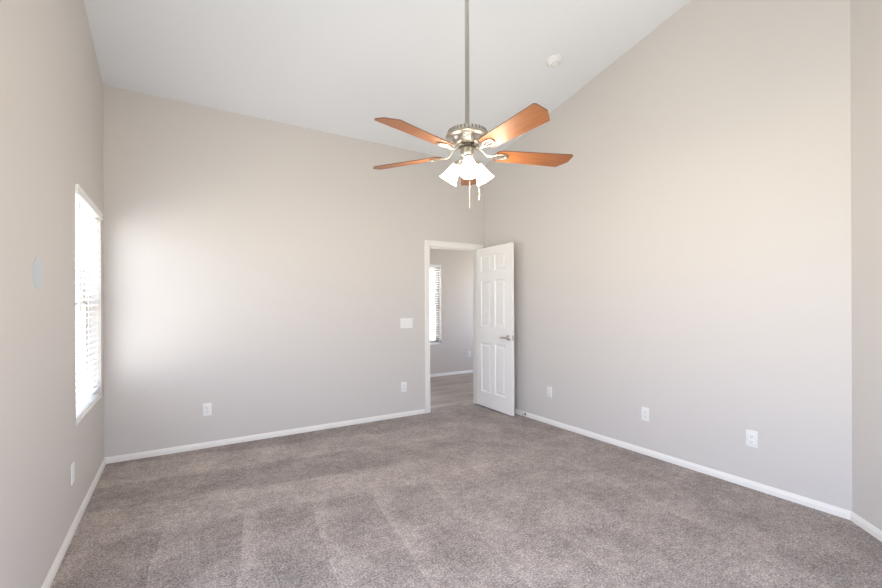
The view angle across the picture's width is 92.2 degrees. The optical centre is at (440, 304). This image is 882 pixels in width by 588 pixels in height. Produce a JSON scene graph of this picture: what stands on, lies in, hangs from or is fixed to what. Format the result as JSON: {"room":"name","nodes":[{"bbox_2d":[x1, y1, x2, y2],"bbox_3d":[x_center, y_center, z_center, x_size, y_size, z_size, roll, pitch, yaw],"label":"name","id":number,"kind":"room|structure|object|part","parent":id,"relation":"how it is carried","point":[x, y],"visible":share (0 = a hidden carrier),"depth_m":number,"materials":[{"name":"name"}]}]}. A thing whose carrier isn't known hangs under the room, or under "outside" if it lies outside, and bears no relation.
{"room":"empty bedroom","nodes":[
{"label":"empty bedroom","id":0,"kind":"room"},
{"bbox_2d":[0,0,103,587],"bbox_3d":[-1.579,-0.787,1.426,0.125,4.407,5.115,0,0,-32],"label":"wall","id":1,"kind":"structure","parent":0,"point":[51,85],"depth_m":1.95,"materials":[{"name":"grey paint"}]},
{"bbox_2d":[33,257,42,289],"bbox_3d":[-1.777,-0.138,1.870,0.002,0.144,0.144,0,0,-32],"label":"wall patch","id":2,"kind":"structure","parent":1,"relation":"attached to","point":[37,267],"depth_m":1.86,"materials":[{"name":"grey plastic"}]},
{"bbox_2d":[71,461,74,484],"bbox_3d":[-2.136,0.977,2.462,0.008,0.117,0.072,0,0,-32],"label":"wall outlet","id":3,"kind":"object","parent":1,"relation":"attached to","point":[73,463],"visible":1,"depth_m":2.45,"materials":[{"name":"white plastic"}]},
{"bbox_2d":[41,458,105,587],"bbox_3d":[-1.512,1.290,1.463,0.013,0.052,4.865,0,0,-32],"label":"baseboard","id":4,"kind":"structure","parent":1,"relation":"attached to","point":[54,568],"depth_m":2.39,"materials":[{"name":"white paint"}]},
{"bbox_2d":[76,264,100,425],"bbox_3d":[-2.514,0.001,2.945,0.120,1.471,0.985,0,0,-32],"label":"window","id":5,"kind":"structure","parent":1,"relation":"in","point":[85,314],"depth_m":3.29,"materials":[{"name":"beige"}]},
{"bbox_3d":[-2.557,-0.335,2.919,0.017,0.710,0.895,0,0,-32],"label":"sash","id":6,"kind":"part","parent":5,"relation":"part of","materials":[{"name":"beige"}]},
{"bbox_3d":[-2.539,0.335,2.929,0.017,0.710,0.895,0,0,-32],"label":"sash","id":7,"kind":"part","parent":5,"relation":"part of","materials":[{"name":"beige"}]},
{"bbox_3d":[-2.492,0.730,2.957,0.075,0.013,0.983,0,0,-32],"label":"sill","id":8,"kind":"part","parent":5,"relation":"part of","materials":[{"name":"white paint"}]},
{"bbox_2d":[75,184,102,421],"bbox_3d":[-2.482,-0.005,2.965,0.078,1.456,0.979,0,0,-32],"label":"window blind","id":9,"kind":"object","parent":5,"relation":"attached to","point":[86,211],"visible":0.73,"depth_m":2.97,"materials":[{"name":"white plastic"}]},
{"bbox_3d":[-2.300,0.006,2.649,0.054,1.400,0.002,0,0,-32],"label":"ladder cord","id":10,"kind":"part","parent":9,"relation":"part of","materials":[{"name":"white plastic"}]},
{"bbox_3d":[-2.489,0.714,2.959,0.048,0.018,0.961,0,0,-32],"label":"rail","id":11,"kind":"part","parent":9,"relation":"part of","materials":[{"name":"white plastic"}]},
{"bbox_3d":[-2.492,0.007,2.959,0.054,1.400,0.002,0,0,-32],"label":"ladder cord","id":12,"kind":"part","parent":9,"relation":"part of","materials":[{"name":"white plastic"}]},
{"bbox_3d":[-2.684,0.008,3.268,0.054,1.400,0.002,0,0,-32],"label":"ladder cord","id":13,"kind":"part","parent":9,"relation":"part of","materials":[{"name":"white plastic"}]},
{"bbox_2d":[103,85,484,457],"bbox_3d":[-1.092,-0.262,4.662,4.109,3.352,0.125,0,0,-32],"label":"wall","id":14,"kind":"structure","parent":0,"point":[264,272],"depth_m":4.13,"materials":[{"name":"grey paint"}]},
{"bbox_2d":[203,403,211,415],"bbox_3d":[-2.160,0.967,3.919,0.072,0.117,0.008,0,0,-32],"label":"wall outlet","id":15,"kind":"object","parent":14,"relation":"attached to","point":[207,407],"visible":1,"depth_m":3.92,"materials":[{"name":"white plastic"}]},
{"bbox_2d":[105,409,424,463],"bbox_3d":[-1.496,1.290,4.327,3.058,0.052,0.013,0,0,-32],"label":"baseboard","id":16,"kind":"structure","parent":14,"relation":"attached to","point":[145,454],"depth_m":4.11,"materials":[{"name":"white paint"}]},
{"bbox_2d":[401,382,406,391],"bbox_3d":[-0.437,0.965,4.987,0.072,0.117,0.008,0,0,-32],"label":"wall outlet","id":17,"kind":"object","parent":14,"relation":"attached to","point":[403,384],"visible":1,"depth_m":4.99,"materials":[{"name":"white plastic"}]},
{"bbox_2d":[400,318,412,327],"bbox_3d":[-0.405,0.215,5.007,0.162,0.117,0.012,0,0,-32],"label":"light switch","id":18,"kind":"object","parent":14,"relation":"attached to","point":[404,322],"visible":1,"depth_m":5.00,"materials":[{"name":"white plastic"}]},
{"bbox_2d":[425,240,482,412],"bbox_3d":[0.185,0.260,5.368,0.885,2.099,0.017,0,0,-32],"label":"trim","id":19,"kind":"structure","parent":14,"relation":"attached to","point":[427,242],"depth_m":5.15,"materials":[{"name":"white paint"}]},
{"bbox_2d":[476,242,514,415],"bbox_3d":[0.658,0.284,5.242,0.148,2.015,0.740,0,0,-30],"label":"door","id":20,"kind":"structure","parent":14,"relation":"in","point":[494,264],"depth_m":5.19,"materials":[{"name":"white paint"}]},
{"bbox_2d":[83,0,689,165],"bbox_3d":[0.161,-2.407,2.508,3.984,1.129,4.865,0,0,-32],"label":"ceiling","id":21,"kind":"structure","parent":0,"point":[337,67],"depth_m":3.53,"materials":[{"name":"white paint"}]},
{"bbox_2d":[373,0,572,207],"bbox_3d":[0.163,-1.467,2.459,1.256,1.805,1.221,0,0,-32],"label":"ceiling fan","id":22,"kind":"object","parent":21,"relation":"hanging from","point":[467,137],"visible":1,"depth_m":2.43,"materials":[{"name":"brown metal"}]},
{"bbox_3d":[-0.217,-0.889,2.665,0.485,0.006,0.144,0,12,24],"label":"blade","id":23,"kind":"part","parent":22,"relation":"part of","materials":[{"name":"brown wood"}]},
{"bbox_3d":[-0.117,-0.889,2.197,0.144,0.006,0.485,16,11,41],"label":"blade","id":24,"kind":"part","parent":22,"relation":"part of","materials":[{"name":"brown wood"}]},
{"bbox_3d":[0.048,-0.782,2.554,0.112,0.136,0.126,0,0,-32],"label":"lamp shade","id":25,"kind":"part","parent":22,"relation":"part of","materials":[{"name":"white glass"}]},
{"bbox_3d":[0.111,-0.844,2.528,0.073,0.051,0.050,0,0,23],"label":"lamp arm","id":26,"kind":"part","parent":22,"relation":"part of","materials":[{"name":"silver metal"}]},
{"bbox_3d":[0.155,-0.798,2.401,0.054,0.080,0.065,0,0,-32],"label":"bulb","id":27,"kind":"part","parent":22,"relation":"part of","materials":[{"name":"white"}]},
{"bbox_3d":[0.198,-0.891,2.905,0.144,0.006,0.485,-12,-1,6],"label":"blade","id":28,"kind":"part","parent":22,"relation":"part of","materials":[{"name":"brown wood"}]},
{"bbox_3d":[0.151,-0.782,2.378,0.112,0.136,0.125,0,0,-32],"label":"lamp shade","id":29,"kind":"part","parent":22,"relation":"part of","materials":[{"name":"white glass"}]},
{"bbox_3d":[0.258,-0.783,2.567,0.125,0.136,0.111,0,0,1],"label":"lamp shade","id":30,"kind":"part","parent":22,"relation":"part of","materials":[{"name":"white glass"}]},
{"bbox_3d":[0.360,-0.891,2.147,0.144,0.006,0.485,14,-7,-29],"label":"blade","id":31,"kind":"part","parent":22,"relation":"part of","materials":[{"name":"brown wood"}]},
{"bbox_3d":[0.554,-0.892,2.585,0.485,0.006,0.144,0,-12,-12],"label":"blade","id":32,"kind":"part","parent":22,"relation":"part of","materials":[{"name":"brown wood"}]},
{"bbox_2d":[546,54,561,67],"bbox_3d":[1.024,-2.201,3.838,0.140,0.068,0.139,0,0,-41],"label":"smoke detector","id":33,"kind":"object","parent":21,"relation":"attached to","point":[553,61],"visible":1,"depth_m":3.81,"materials":[{"name":"white plastic"}]},
{"bbox_2d":[430,248,472,373],"bbox_3d":[-0.274,-0.064,7.751,4.150,2.950,0.125,0,0,-32],"label":"wall","id":34,"kind":"structure","parent":0,"point":[456,270],"depth_m":8.00,"materials":[{"name":"beige paint"}]},
{"bbox_2d":[430,267,440,344],"bbox_3d":[-0.438,-0.008,7.646,0.970,1.471,0.120,0,0,-32],"label":"window","id":35,"kind":"structure","parent":34,"relation":"in","point":[436,299],"depth_m":7.89,"materials":[{"name":"beige"}]},
{"bbox_3d":[-0.465,-0.343,7.687,0.880,0.710,0.017,0,0,-32],"label":"sash","id":36,"kind":"part","parent":35,"relation":"part of","materials":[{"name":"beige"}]},
{"bbox_3d":[-0.452,0.327,7.672,0.880,0.710,0.017,0,0,-32],"label":"sash","id":37,"kind":"part","parent":35,"relation":"part of","materials":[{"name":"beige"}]},
{"bbox_2d":[430,264,440,343],"bbox_3d":[-0.418,-0.014,7.614,0.964,1.456,0.078,0,0,-32],"label":"window blind","id":38,"kind":"object","parent":35,"relation":"attached to","point":[431,265],"visible":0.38,"depth_m":7.81,"materials":[{"name":"white plastic"}]},
{"bbox_2d":[430,370,472,376],"bbox_3d":[-0.232,1.291,7.692,3.900,0.052,0.013,0,0,-32],"label":"baseboard","id":39,"kind":"structure","parent":34,"relation":"attached to","point":[467,371],"depth_m":7.95,"materials":[{"name":"white paint"}]},
{"bbox_2d":[430,373,474,410],"bbox_3d":[0.327,1.362,6.790,3.900,0.094,2.135,0,0,-32],"label":"floor","id":40,"kind":"structure","parent":0,"point":[448,391],"depth_m":6.45,"materials":[{"name":"grey wood"}]},
{"bbox_2d":[430,404,478,411],"bbox_3d":[0.169,1.359,5.401,0.777,0.100,0.060,0,0,-32],"label":"threshold","id":41,"kind":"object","parent":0,"point":[470,404],"depth_m":5.41,"materials":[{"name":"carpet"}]},
{"bbox_2d":[50,405,881,587],"bbox_3d":[0.176,1.359,2.508,3.984,0.100,4.865,0,0,-32],"label":"floor","id":42,"kind":"structure","parent":0,"point":[475,496],"depth_m":2.58,"materials":[{"name":"carpet"}]},
{"bbox_2d":[484,0,851,510],"bbox_3d":[1.582,-0.653,4.127,0.125,4.114,3.603,0,0,-32],"label":"wall","id":43,"kind":"structure","parent":0,"point":[688,263],"depth_m":3.27,"materials":[{"name":"grey paint"}]},
{"bbox_2d":[547,386,551,397],"bbox_3d":[1.189,0.953,4.646,0.008,0.117,0.072,0,0,-32],"label":"wall outlet","id":44,"kind":"object","parent":43,"relation":"attached to","point":[549,389],"visible":1,"depth_m":4.64,"materials":[{"name":"white plastic"}]},
{"bbox_2d":[641,407,648,421],"bbox_3d":[1.779,0.951,3.694,0.008,0.117,0.072,0,0,-32],"label":"wall outlet","id":45,"kind":"object","parent":43,"relation":"attached to","point":[644,411],"visible":1,"depth_m":3.69,"materials":[{"name":"white plastic"}]},
{"bbox_2d":[514,408,851,519],"bbox_3d":[1.531,1.278,4.090,0.013,0.052,3.603,0,0,-32],"label":"baseboard","id":46,"kind":"structure","parent":43,"relation":"attached to","point":[805,501],"depth_m":3.24,"materials":[{"name":"white paint"}]},
{"bbox_2d":[746,429,757,447],"bbox_3d":[2.204,0.949,3.008,0.008,0.117,0.072,0,0,-32],"label":"wall outlet","id":47,"kind":"object","parent":43,"relation":"attached to","point":[751,436],"visible":1,"depth_m":3.00,"materials":[{"name":"white plastic"}]},
{"bbox_2d":[850,0,881,530],"bbox_3d":[2.334,-0.790,1.679,0.125,4.381,1.785,0,0,13],"label":"wall","id":48,"kind":"structure","parent":0,"point":[865,15],"depth_m":2.44,"materials":[{"name":"grey paint"}]},
{"bbox_2d":[850,512,881,541],"bbox_3d":[2.275,1.275,1.695,0.013,0.052,1.785,0,0,13],"label":"baseboard","id":49,"kind":"structure","parent":48,"relation":"attached to","point":[855,518],"depth_m":2.43,"materials":[{"name":"white paint"}]}
]}

